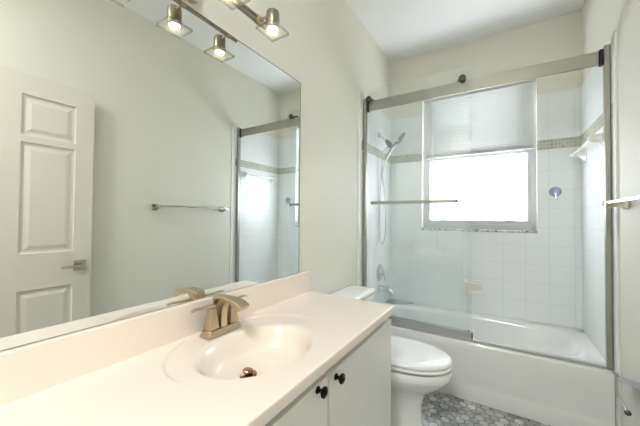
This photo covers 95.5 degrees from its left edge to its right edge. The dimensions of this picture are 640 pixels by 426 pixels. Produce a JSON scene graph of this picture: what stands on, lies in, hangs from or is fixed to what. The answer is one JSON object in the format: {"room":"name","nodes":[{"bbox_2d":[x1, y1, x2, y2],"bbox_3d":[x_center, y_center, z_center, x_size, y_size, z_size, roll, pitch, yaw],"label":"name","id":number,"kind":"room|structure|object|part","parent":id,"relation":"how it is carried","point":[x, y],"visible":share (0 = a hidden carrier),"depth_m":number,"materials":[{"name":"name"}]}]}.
{"room":"bathroom","nodes":[
{"label":"bathroom","id":0,"kind":"room"},
{"bbox_2d":[0,0,390,351],"bbox_3d":[-0.402,-0.192,1.315,0.132,2.862,4.369,0,-1,32],"label":"wall","id":1,"kind":"structure","parent":0,"point":[324,45],"depth_m":2.01,"materials":[{"name":"beige paint"}]},
{"bbox_2d":[0,0,300,350],"bbox_3d":[-0.458,-0.216,1.115,0.008,1.088,1.288,0,-1,32],"label":"wall mirror","id":2,"kind":"object","parent":1,"relation":"attached to","point":[150,156],"visible":1,"depth_m":0.90,"materials":[{"name":"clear mirror"}]},
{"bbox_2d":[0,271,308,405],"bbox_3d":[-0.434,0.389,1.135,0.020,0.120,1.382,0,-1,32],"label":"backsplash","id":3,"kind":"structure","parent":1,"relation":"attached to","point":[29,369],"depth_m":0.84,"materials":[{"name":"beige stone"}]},
{"bbox_2d":[187,0,278,32],"bbox_3d":[-0.430,-0.832,0.962,0.220,0.144,0.782,0,-1,32],"label":"vanity light bar","id":4,"kind":"object","parent":1,"relation":"attached to","point":[272,14],"visible":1,"depth_m":1.20,"materials":[{"name":"silver metal"}]},
{"bbox_3d":[-0.250,-0.829,1.236,0.062,0.034,0.021,0,-1,28],"label":"arm","id":5,"kind":"part","parent":4,"relation":"part of","materials":[{"name":"silver metal"}]},
{"bbox_3d":[-0.198,-0.767,1.215,0.041,0.002,0.041,0,-1,24],"label":"bulb","id":6,"kind":"part","parent":4,"relation":"part of","materials":[{"name":"white glass"}]},
{"bbox_2d":[377,264,385,280],"bbox_3d":[0.588,0.558,2.726,0.063,0.156,0.156,0,-1,32],"label":"shower valve","id":7,"kind":"object","parent":1,"relation":"attached to","point":[380,271],"visible":1,"depth_m":2.71,"materials":[{"name":"silver metal"}]},
{"bbox_2d":[378,284,394,294],"bbox_3d":[0.618,0.711,2.693,0.148,0.081,0.068,0,-1,32],"label":"tub spout","id":8,"kind":"object","parent":1,"relation":"attached to","point":[388,289],"visible":1,"depth_m":2.68,"materials":[{"name":"silver metal"}]},
{"bbox_2d":[378,132,405,244],"bbox_3d":[0.651,-0.235,2.649,0.261,1.059,0.116,0,-1,32],"label":"shower","id":9,"kind":"object","parent":1,"relation":"attached to","point":[401,136],"visible":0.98,"depth_m":2.69,"materials":[{"name":"silver metal"}]},
{"bbox_3d":[0.652,-0.570,2.664,0.128,0.165,0.030,0,-1,35],"label":"handle","id":10,"kind":"part","parent":9,"relation":"part of","materials":[{"name":"silver metal"}]},
{"bbox_2d":[347,0,584,62],"bbox_3d":[0.302,-1.675,0.914,1.760,0.100,4.369,0,-1,32],"label":"ceiling","id":11,"kind":"structure","parent":0,"point":[402,29],"depth_m":2.38,"materials":[{"name":"white paint"}]},
{"bbox_2d":[422,391,549,425],"bbox_3d":[0.278,1.276,0.859,1.760,0.080,4.369,0,-1,32],"label":"floor","id":12,"kind":"structure","parent":0,"point":[438,409],"depth_m":1.81,"materials":[{"name":"grey tile"}]},
{"bbox_2d":[264,318,390,425],"bbox_3d":[-0.212,0.859,0.986,0.550,0.751,1.364,0,-1,32],"label":"vanity cabinet","id":13,"kind":"object","parent":12,"relation":"on","point":[356,390],"visible":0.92,"depth_m":1.08,"materials":[{"name":"white laminate"}]},
{"bbox_2d":[0,271,394,425],"bbox_3d":[-0.218,0.452,1.000,0.529,0.248,1.390,0,-1,32],"label":"countertop","id":14,"kind":"structure","parent":13,"relation":"on","point":[154,368],"depth_m":0.81,"materials":[{"name":"beige stone"}]},
{"bbox_2d":[191,294,249,339],"bbox_3d":[-0.335,0.381,1.082,0.165,0.139,0.257,0,-1,32],"label":"sink faucet","id":15,"kind":"object","parent":14,"relation":"on","point":[221,318],"visible":1,"depth_m":1.07,"materials":[{"name":"gold metal"}]},
{"bbox_3d":[-0.415,0.341,1.037,0.023,0.012,0.094,0,-1,32],"label":"lever","id":16,"kind":"part","parent":15,"relation":"part of","materials":[{"name":"brown metal"}]},
{"bbox_3d":[-0.397,0.386,1.066,0.040,0.076,0.042,0,-1,32],"label":"handle post","id":17,"kind":"part","parent":15,"relation":"part of","materials":[{"name":"brown metal"}]},
{"bbox_3d":[-0.373,0.438,1.104,0.055,0.024,0.153,0,-1,32],"label":"plate","id":18,"kind":"part","parent":15,"relation":"part of","materials":[{"name":"brown metal"}]},
{"bbox_3d":[-0.332,0.368,1.075,0.152,0.115,0.050,0,-1,32],"label":"spout","id":19,"kind":"part","parent":15,"relation":"part of","materials":[{"name":"brown metal"}]},
{"bbox_3d":[-0.348,0.388,1.145,0.040,0.076,0.042,0,-1,32],"label":"handle post","id":20,"kind":"part","parent":15,"relation":"part of","materials":[{"name":"brown metal"}]},
{"bbox_3d":[-0.178,0.808,0.600,0.020,0.609,0.731,0,-1,32],"label":"door","id":21,"kind":"part","parent":13,"relation":"part of","materials":[{"name":"white laminate"}]},
{"bbox_3d":[0.007,0.522,0.849,0.033,0.033,0.033,0,-1,32],"label":"knob","id":22,"kind":"part","parent":13,"relation":"part of","materials":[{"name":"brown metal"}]},
{"bbox_3d":[0.066,0.536,0.944,0.033,0.033,0.033,0,-1,32],"label":"knob","id":23,"kind":"part","parent":13,"relation":"part of","materials":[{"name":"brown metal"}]},
{"bbox_3d":[0.182,0.822,1.182,0.020,0.609,0.605,0,-1,32],"label":"door","id":24,"kind":"part","parent":13,"relation":"part of","materials":[{"name":"white laminate"}]},
{"bbox_2d":[329,285,452,425],"bbox_3d":[0.420,0.891,1.804,0.736,0.727,0.460,0,-1,32],"label":"toilet","id":25,"kind":"object","parent":12,"relation":"on","point":[419,369],"visible":0.42,"depth_m":1.66,"materials":[{"name":"white ceramic"}]},
{"bbox_3d":[0.200,0.547,1.949,0.210,0.036,0.460,0,-1,32],"label":"tank lid","id":26,"kind":"part","parent":25,"relation":"part of","materials":[{"name":"white ceramic"}]},
{"bbox_3d":[0.196,0.720,1.948,0.193,0.308,0.436,0,-1,32],"label":"tank","id":27,"kind":"part","parent":25,"relation":"part of","materials":[{"name":"white ceramic"}]},
{"bbox_3d":[0.454,1.067,1.779,0.651,0.375,0.382,0,-1,32],"label":"bowl","id":28,"kind":"part","parent":25,"relation":"part of","materials":[{"name":"white ceramic"}]},
{"bbox_3d":[0.520,0.858,1.743,0.502,0.018,0.386,0,-1,32],"label":"seat","id":29,"kind":"part","parent":25,"relation":"part of","materials":[{"name":"white plastic"}]},
{"bbox_3d":[0.520,0.830,1.744,0.502,0.030,0.388,0,-1,32],"label":"lid","id":30,"kind":"part","parent":25,"relation":"part of","materials":[{"name":"white plastic"}]},
{"bbox_2d":[384,299,614,425],"bbox_3d":[1.164,1.076,2.288,1.499,0.388,0.754,0,-1,32],"label":"bathtub","id":31,"kind":"object","parent":12,"relation":"on","point":[548,391],"visible":0.63,"depth_m":1.87,"materials":[{"name":"white ceramic"}]},
{"bbox_2d":[363,44,612,370],"bbox_3d":[0.996,-0.074,2.024,1.495,1.900,0.116,0,-1,32],"label":"sliding shower door","id":32,"kind":"structure","parent":31,"relation":"on","point":[600,58],"depth_m":1.88,"materials":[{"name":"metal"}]},
{"bbox_3d":[0.715,0.841,2.215,0.746,0.048,0.020,0,-1,32],"label":"rail","id":33,"kind":"part","parent":32,"relation":"part of","materials":[{"name":"metal"}]},
{"bbox_3d":[0.706,0.840,2.181,0.770,0.048,0.020,0,-1,32],"label":"rail","id":34,"kind":"part","parent":32,"relation":"part of","materials":[{"name":"metal"}]},
{"bbox_3d":[0.723,-0.081,2.232,0.744,1.863,0.008,0,-1,32],"label":"glass panel","id":35,"kind":"part","parent":32,"relation":"part of","materials":[{"name":"clear glass"}]},
{"bbox_3d":[0.714,-0.087,2.198,0.768,1.873,0.008,0,-1,32],"label":"glass panel","id":36,"kind":"part","parent":32,"relation":"part of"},
{"bbox_3d":[1.010,-0.890,2.050,1.410,0.082,0.014,0,-1,32],"label":"rail","id":37,"kind":"part","parent":32,"relation":"part of","materials":[{"name":"metal"}]},
{"bbox_2d":[384,299,614,376],"bbox_3d":[1.167,1.076,2.293,1.499,0.388,0.742,0,-1,32],"label":"basin","id":38,"kind":"object","parent":31,"relation":"in","point":[470,359],"depth_m":2.06,"materials":[{"name":"white ceramic"}]},
{"bbox_2d":[390,10,582,329],"bbox_3d":[1.407,-0.152,2.686,1.520,2.862,0.132,0,-1,32],"label":"wall","id":39,"kind":"structure","parent":0,"point":[534,277],"depth_m":2.49,"materials":[{"name":"white tile"}]},
{"bbox_2d":[464,279,482,295],"bbox_3d":[1.361,0.662,2.580,0.150,0.120,0.068,0,-1,32],"label":"soap dish","id":40,"kind":"object","parent":39,"relation":"attached to","point":[475,287],"visible":1,"depth_m":2.58,"materials":[{"name":"white ceramic"}]},
{"bbox_2d":[464,287,481,295],"bbox_3d":[1.358,0.693,2.575,0.138,0.046,0.057,0,-1,32],"label":"tray","id":41,"kind":"object","parent":40,"relation":"on","point":[472,290],"depth_m":2.57,"materials":[{"name":"white ceramic"}]},
{"bbox_2d":[421,228,537,232],"bbox_3d":[1.402,0.157,2.637,0.920,0.018,0.077,0,-1,32],"label":"trim","id":42,"kind":"structure","parent":39,"relation":"attached to","point":[439,229],"depth_m":2.58,"materials":[{"name":"stone"}]},
{"bbox_2d":[423,81,536,230],"bbox_3d":[1.439,-0.484,2.701,0.912,1.274,0.056,0,-1,32],"label":"window","id":43,"kind":"structure","parent":39,"relation":"in","point":[509,179],"depth_m":2.57,"materials":[{"name":"white metal"}]},
{"bbox_3d":[1.435,-0.223,2.692,0.792,0.582,0.004,0,-1,32],"label":"pane","id":44,"kind":"part","parent":43,"relation":"part of","materials":[{"name":"clear glass"}]},
{"bbox_3d":[1.435,-0.218,2.692,0.844,0.648,0.022,0,-1,32],"label":"sash","id":45,"kind":"part","parent":43,"relation":"part of","materials":[{"name":"white metal"}]},
{"bbox_2d":[424,79,534,213],"bbox_3d":[1.407,-0.552,2.650,0.888,1.131,0.046,0,-1,32],"label":"blind","id":46,"kind":"object","parent":43,"relation":"attached to","point":[500,118],"visible":0.97,"depth_m":2.62,"materials":[{"name":"white fabric"}]},
{"bbox_3d":[1.129,-0.822,2.817,0.002,0.533,0.002,0,-1,32],"label":"ladder cord","id":47,"kind":"part","parent":46,"relation":"part of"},
{"bbox_3d":[1.410,-0.548,2.654,0.880,0.023,0.026,0,-1,32],"label":"rail","id":48,"kind":"part","parent":46,"relation":"part of","materials":[{"name":"white plastic"}]},
{"bbox_3d":[1.415,-1.102,2.664,0.888,0.030,0.036,0,-1,32],"label":"head rail","id":49,"kind":"part","parent":46,"relation":"part of","materials":[{"name":"white plastic"}]},
{"bbox_3d":[1.680,-0.824,2.475,0.002,0.533,0.002,0,-1,32],"label":"ladder cord","id":50,"kind":"part","parent":46,"relation":"part of","materials":[{"name":"white fabric"}]},
{"bbox_3d":[1.704,-0.539,2.446,0.011,1.103,0.012,0,-1,32],"label":"pull cord","id":51,"kind":"part","parent":46,"relation":"part of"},
{"bbox_2d":[581,0,639,425],"bbox_3d":[0.982,-0.197,0.457,0.132,2.862,4.369,0,-1,32],"label":"wall","id":52,"kind":"structure","parent":0,"point":[616,23],"depth_m":1.57,"materials":[{"name":"beige paint"}]},
{"bbox_2d":[570,133,603,161],"bbox_3d":[1.775,-0.431,1.940,0.084,0.104,0.589,0,-1,32],"label":"towel bar","id":53,"kind":"object","parent":52,"relation":"attached to","point":[582,154],"visible":0.91,"depth_m":1.90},
{"bbox_3d":[1.908,-0.426,2.154,0.084,0.104,0.084,0,-1,32],"label":"post","id":54,"kind":"part","parent":53,"relation":"part of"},
{"bbox_3d":[1.642,-0.437,1.725,0.084,0.104,0.084,0,-1,32],"label":"post","id":55,"kind":"part","parent":53,"relation":"part of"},
{"bbox_2d":[603,195,639,208],"bbox_3d":[1.322,-0.051,1.185,0.082,0.052,0.794,0,-1,32],"label":"metal towel bar","id":56,"kind":"object","parent":52,"relation":"attached to","point":[623,203],"visible":1,"depth_m":1.43,"materials":[{"name":"silver metal"}]},
{"bbox_3d":[1.501,-0.044,1.474,0.082,0.052,0.052,0,-1,32],"label":"post","id":57,"kind":"part","parent":56,"relation":"part of","materials":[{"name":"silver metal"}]},
{"bbox_2d":[615,372,639,415],"bbox_3d":[1.414,0.811,1.306,0.056,0.235,0.317,0,-1,32],"label":"toilet roll holder","id":58,"kind":"object","parent":52,"relation":"attached to","point":[635,384],"visible":1,"depth_m":1.36,"materials":[{"name":"metal"}]},
{"bbox_3d":[1.445,0.911,1.386,0.011,0.025,0.117,0,-1,32],"label":"roll arm","id":59,"kind":"part","parent":58,"relation":"part of","materials":[{"name":"silver metal"}]}
]}

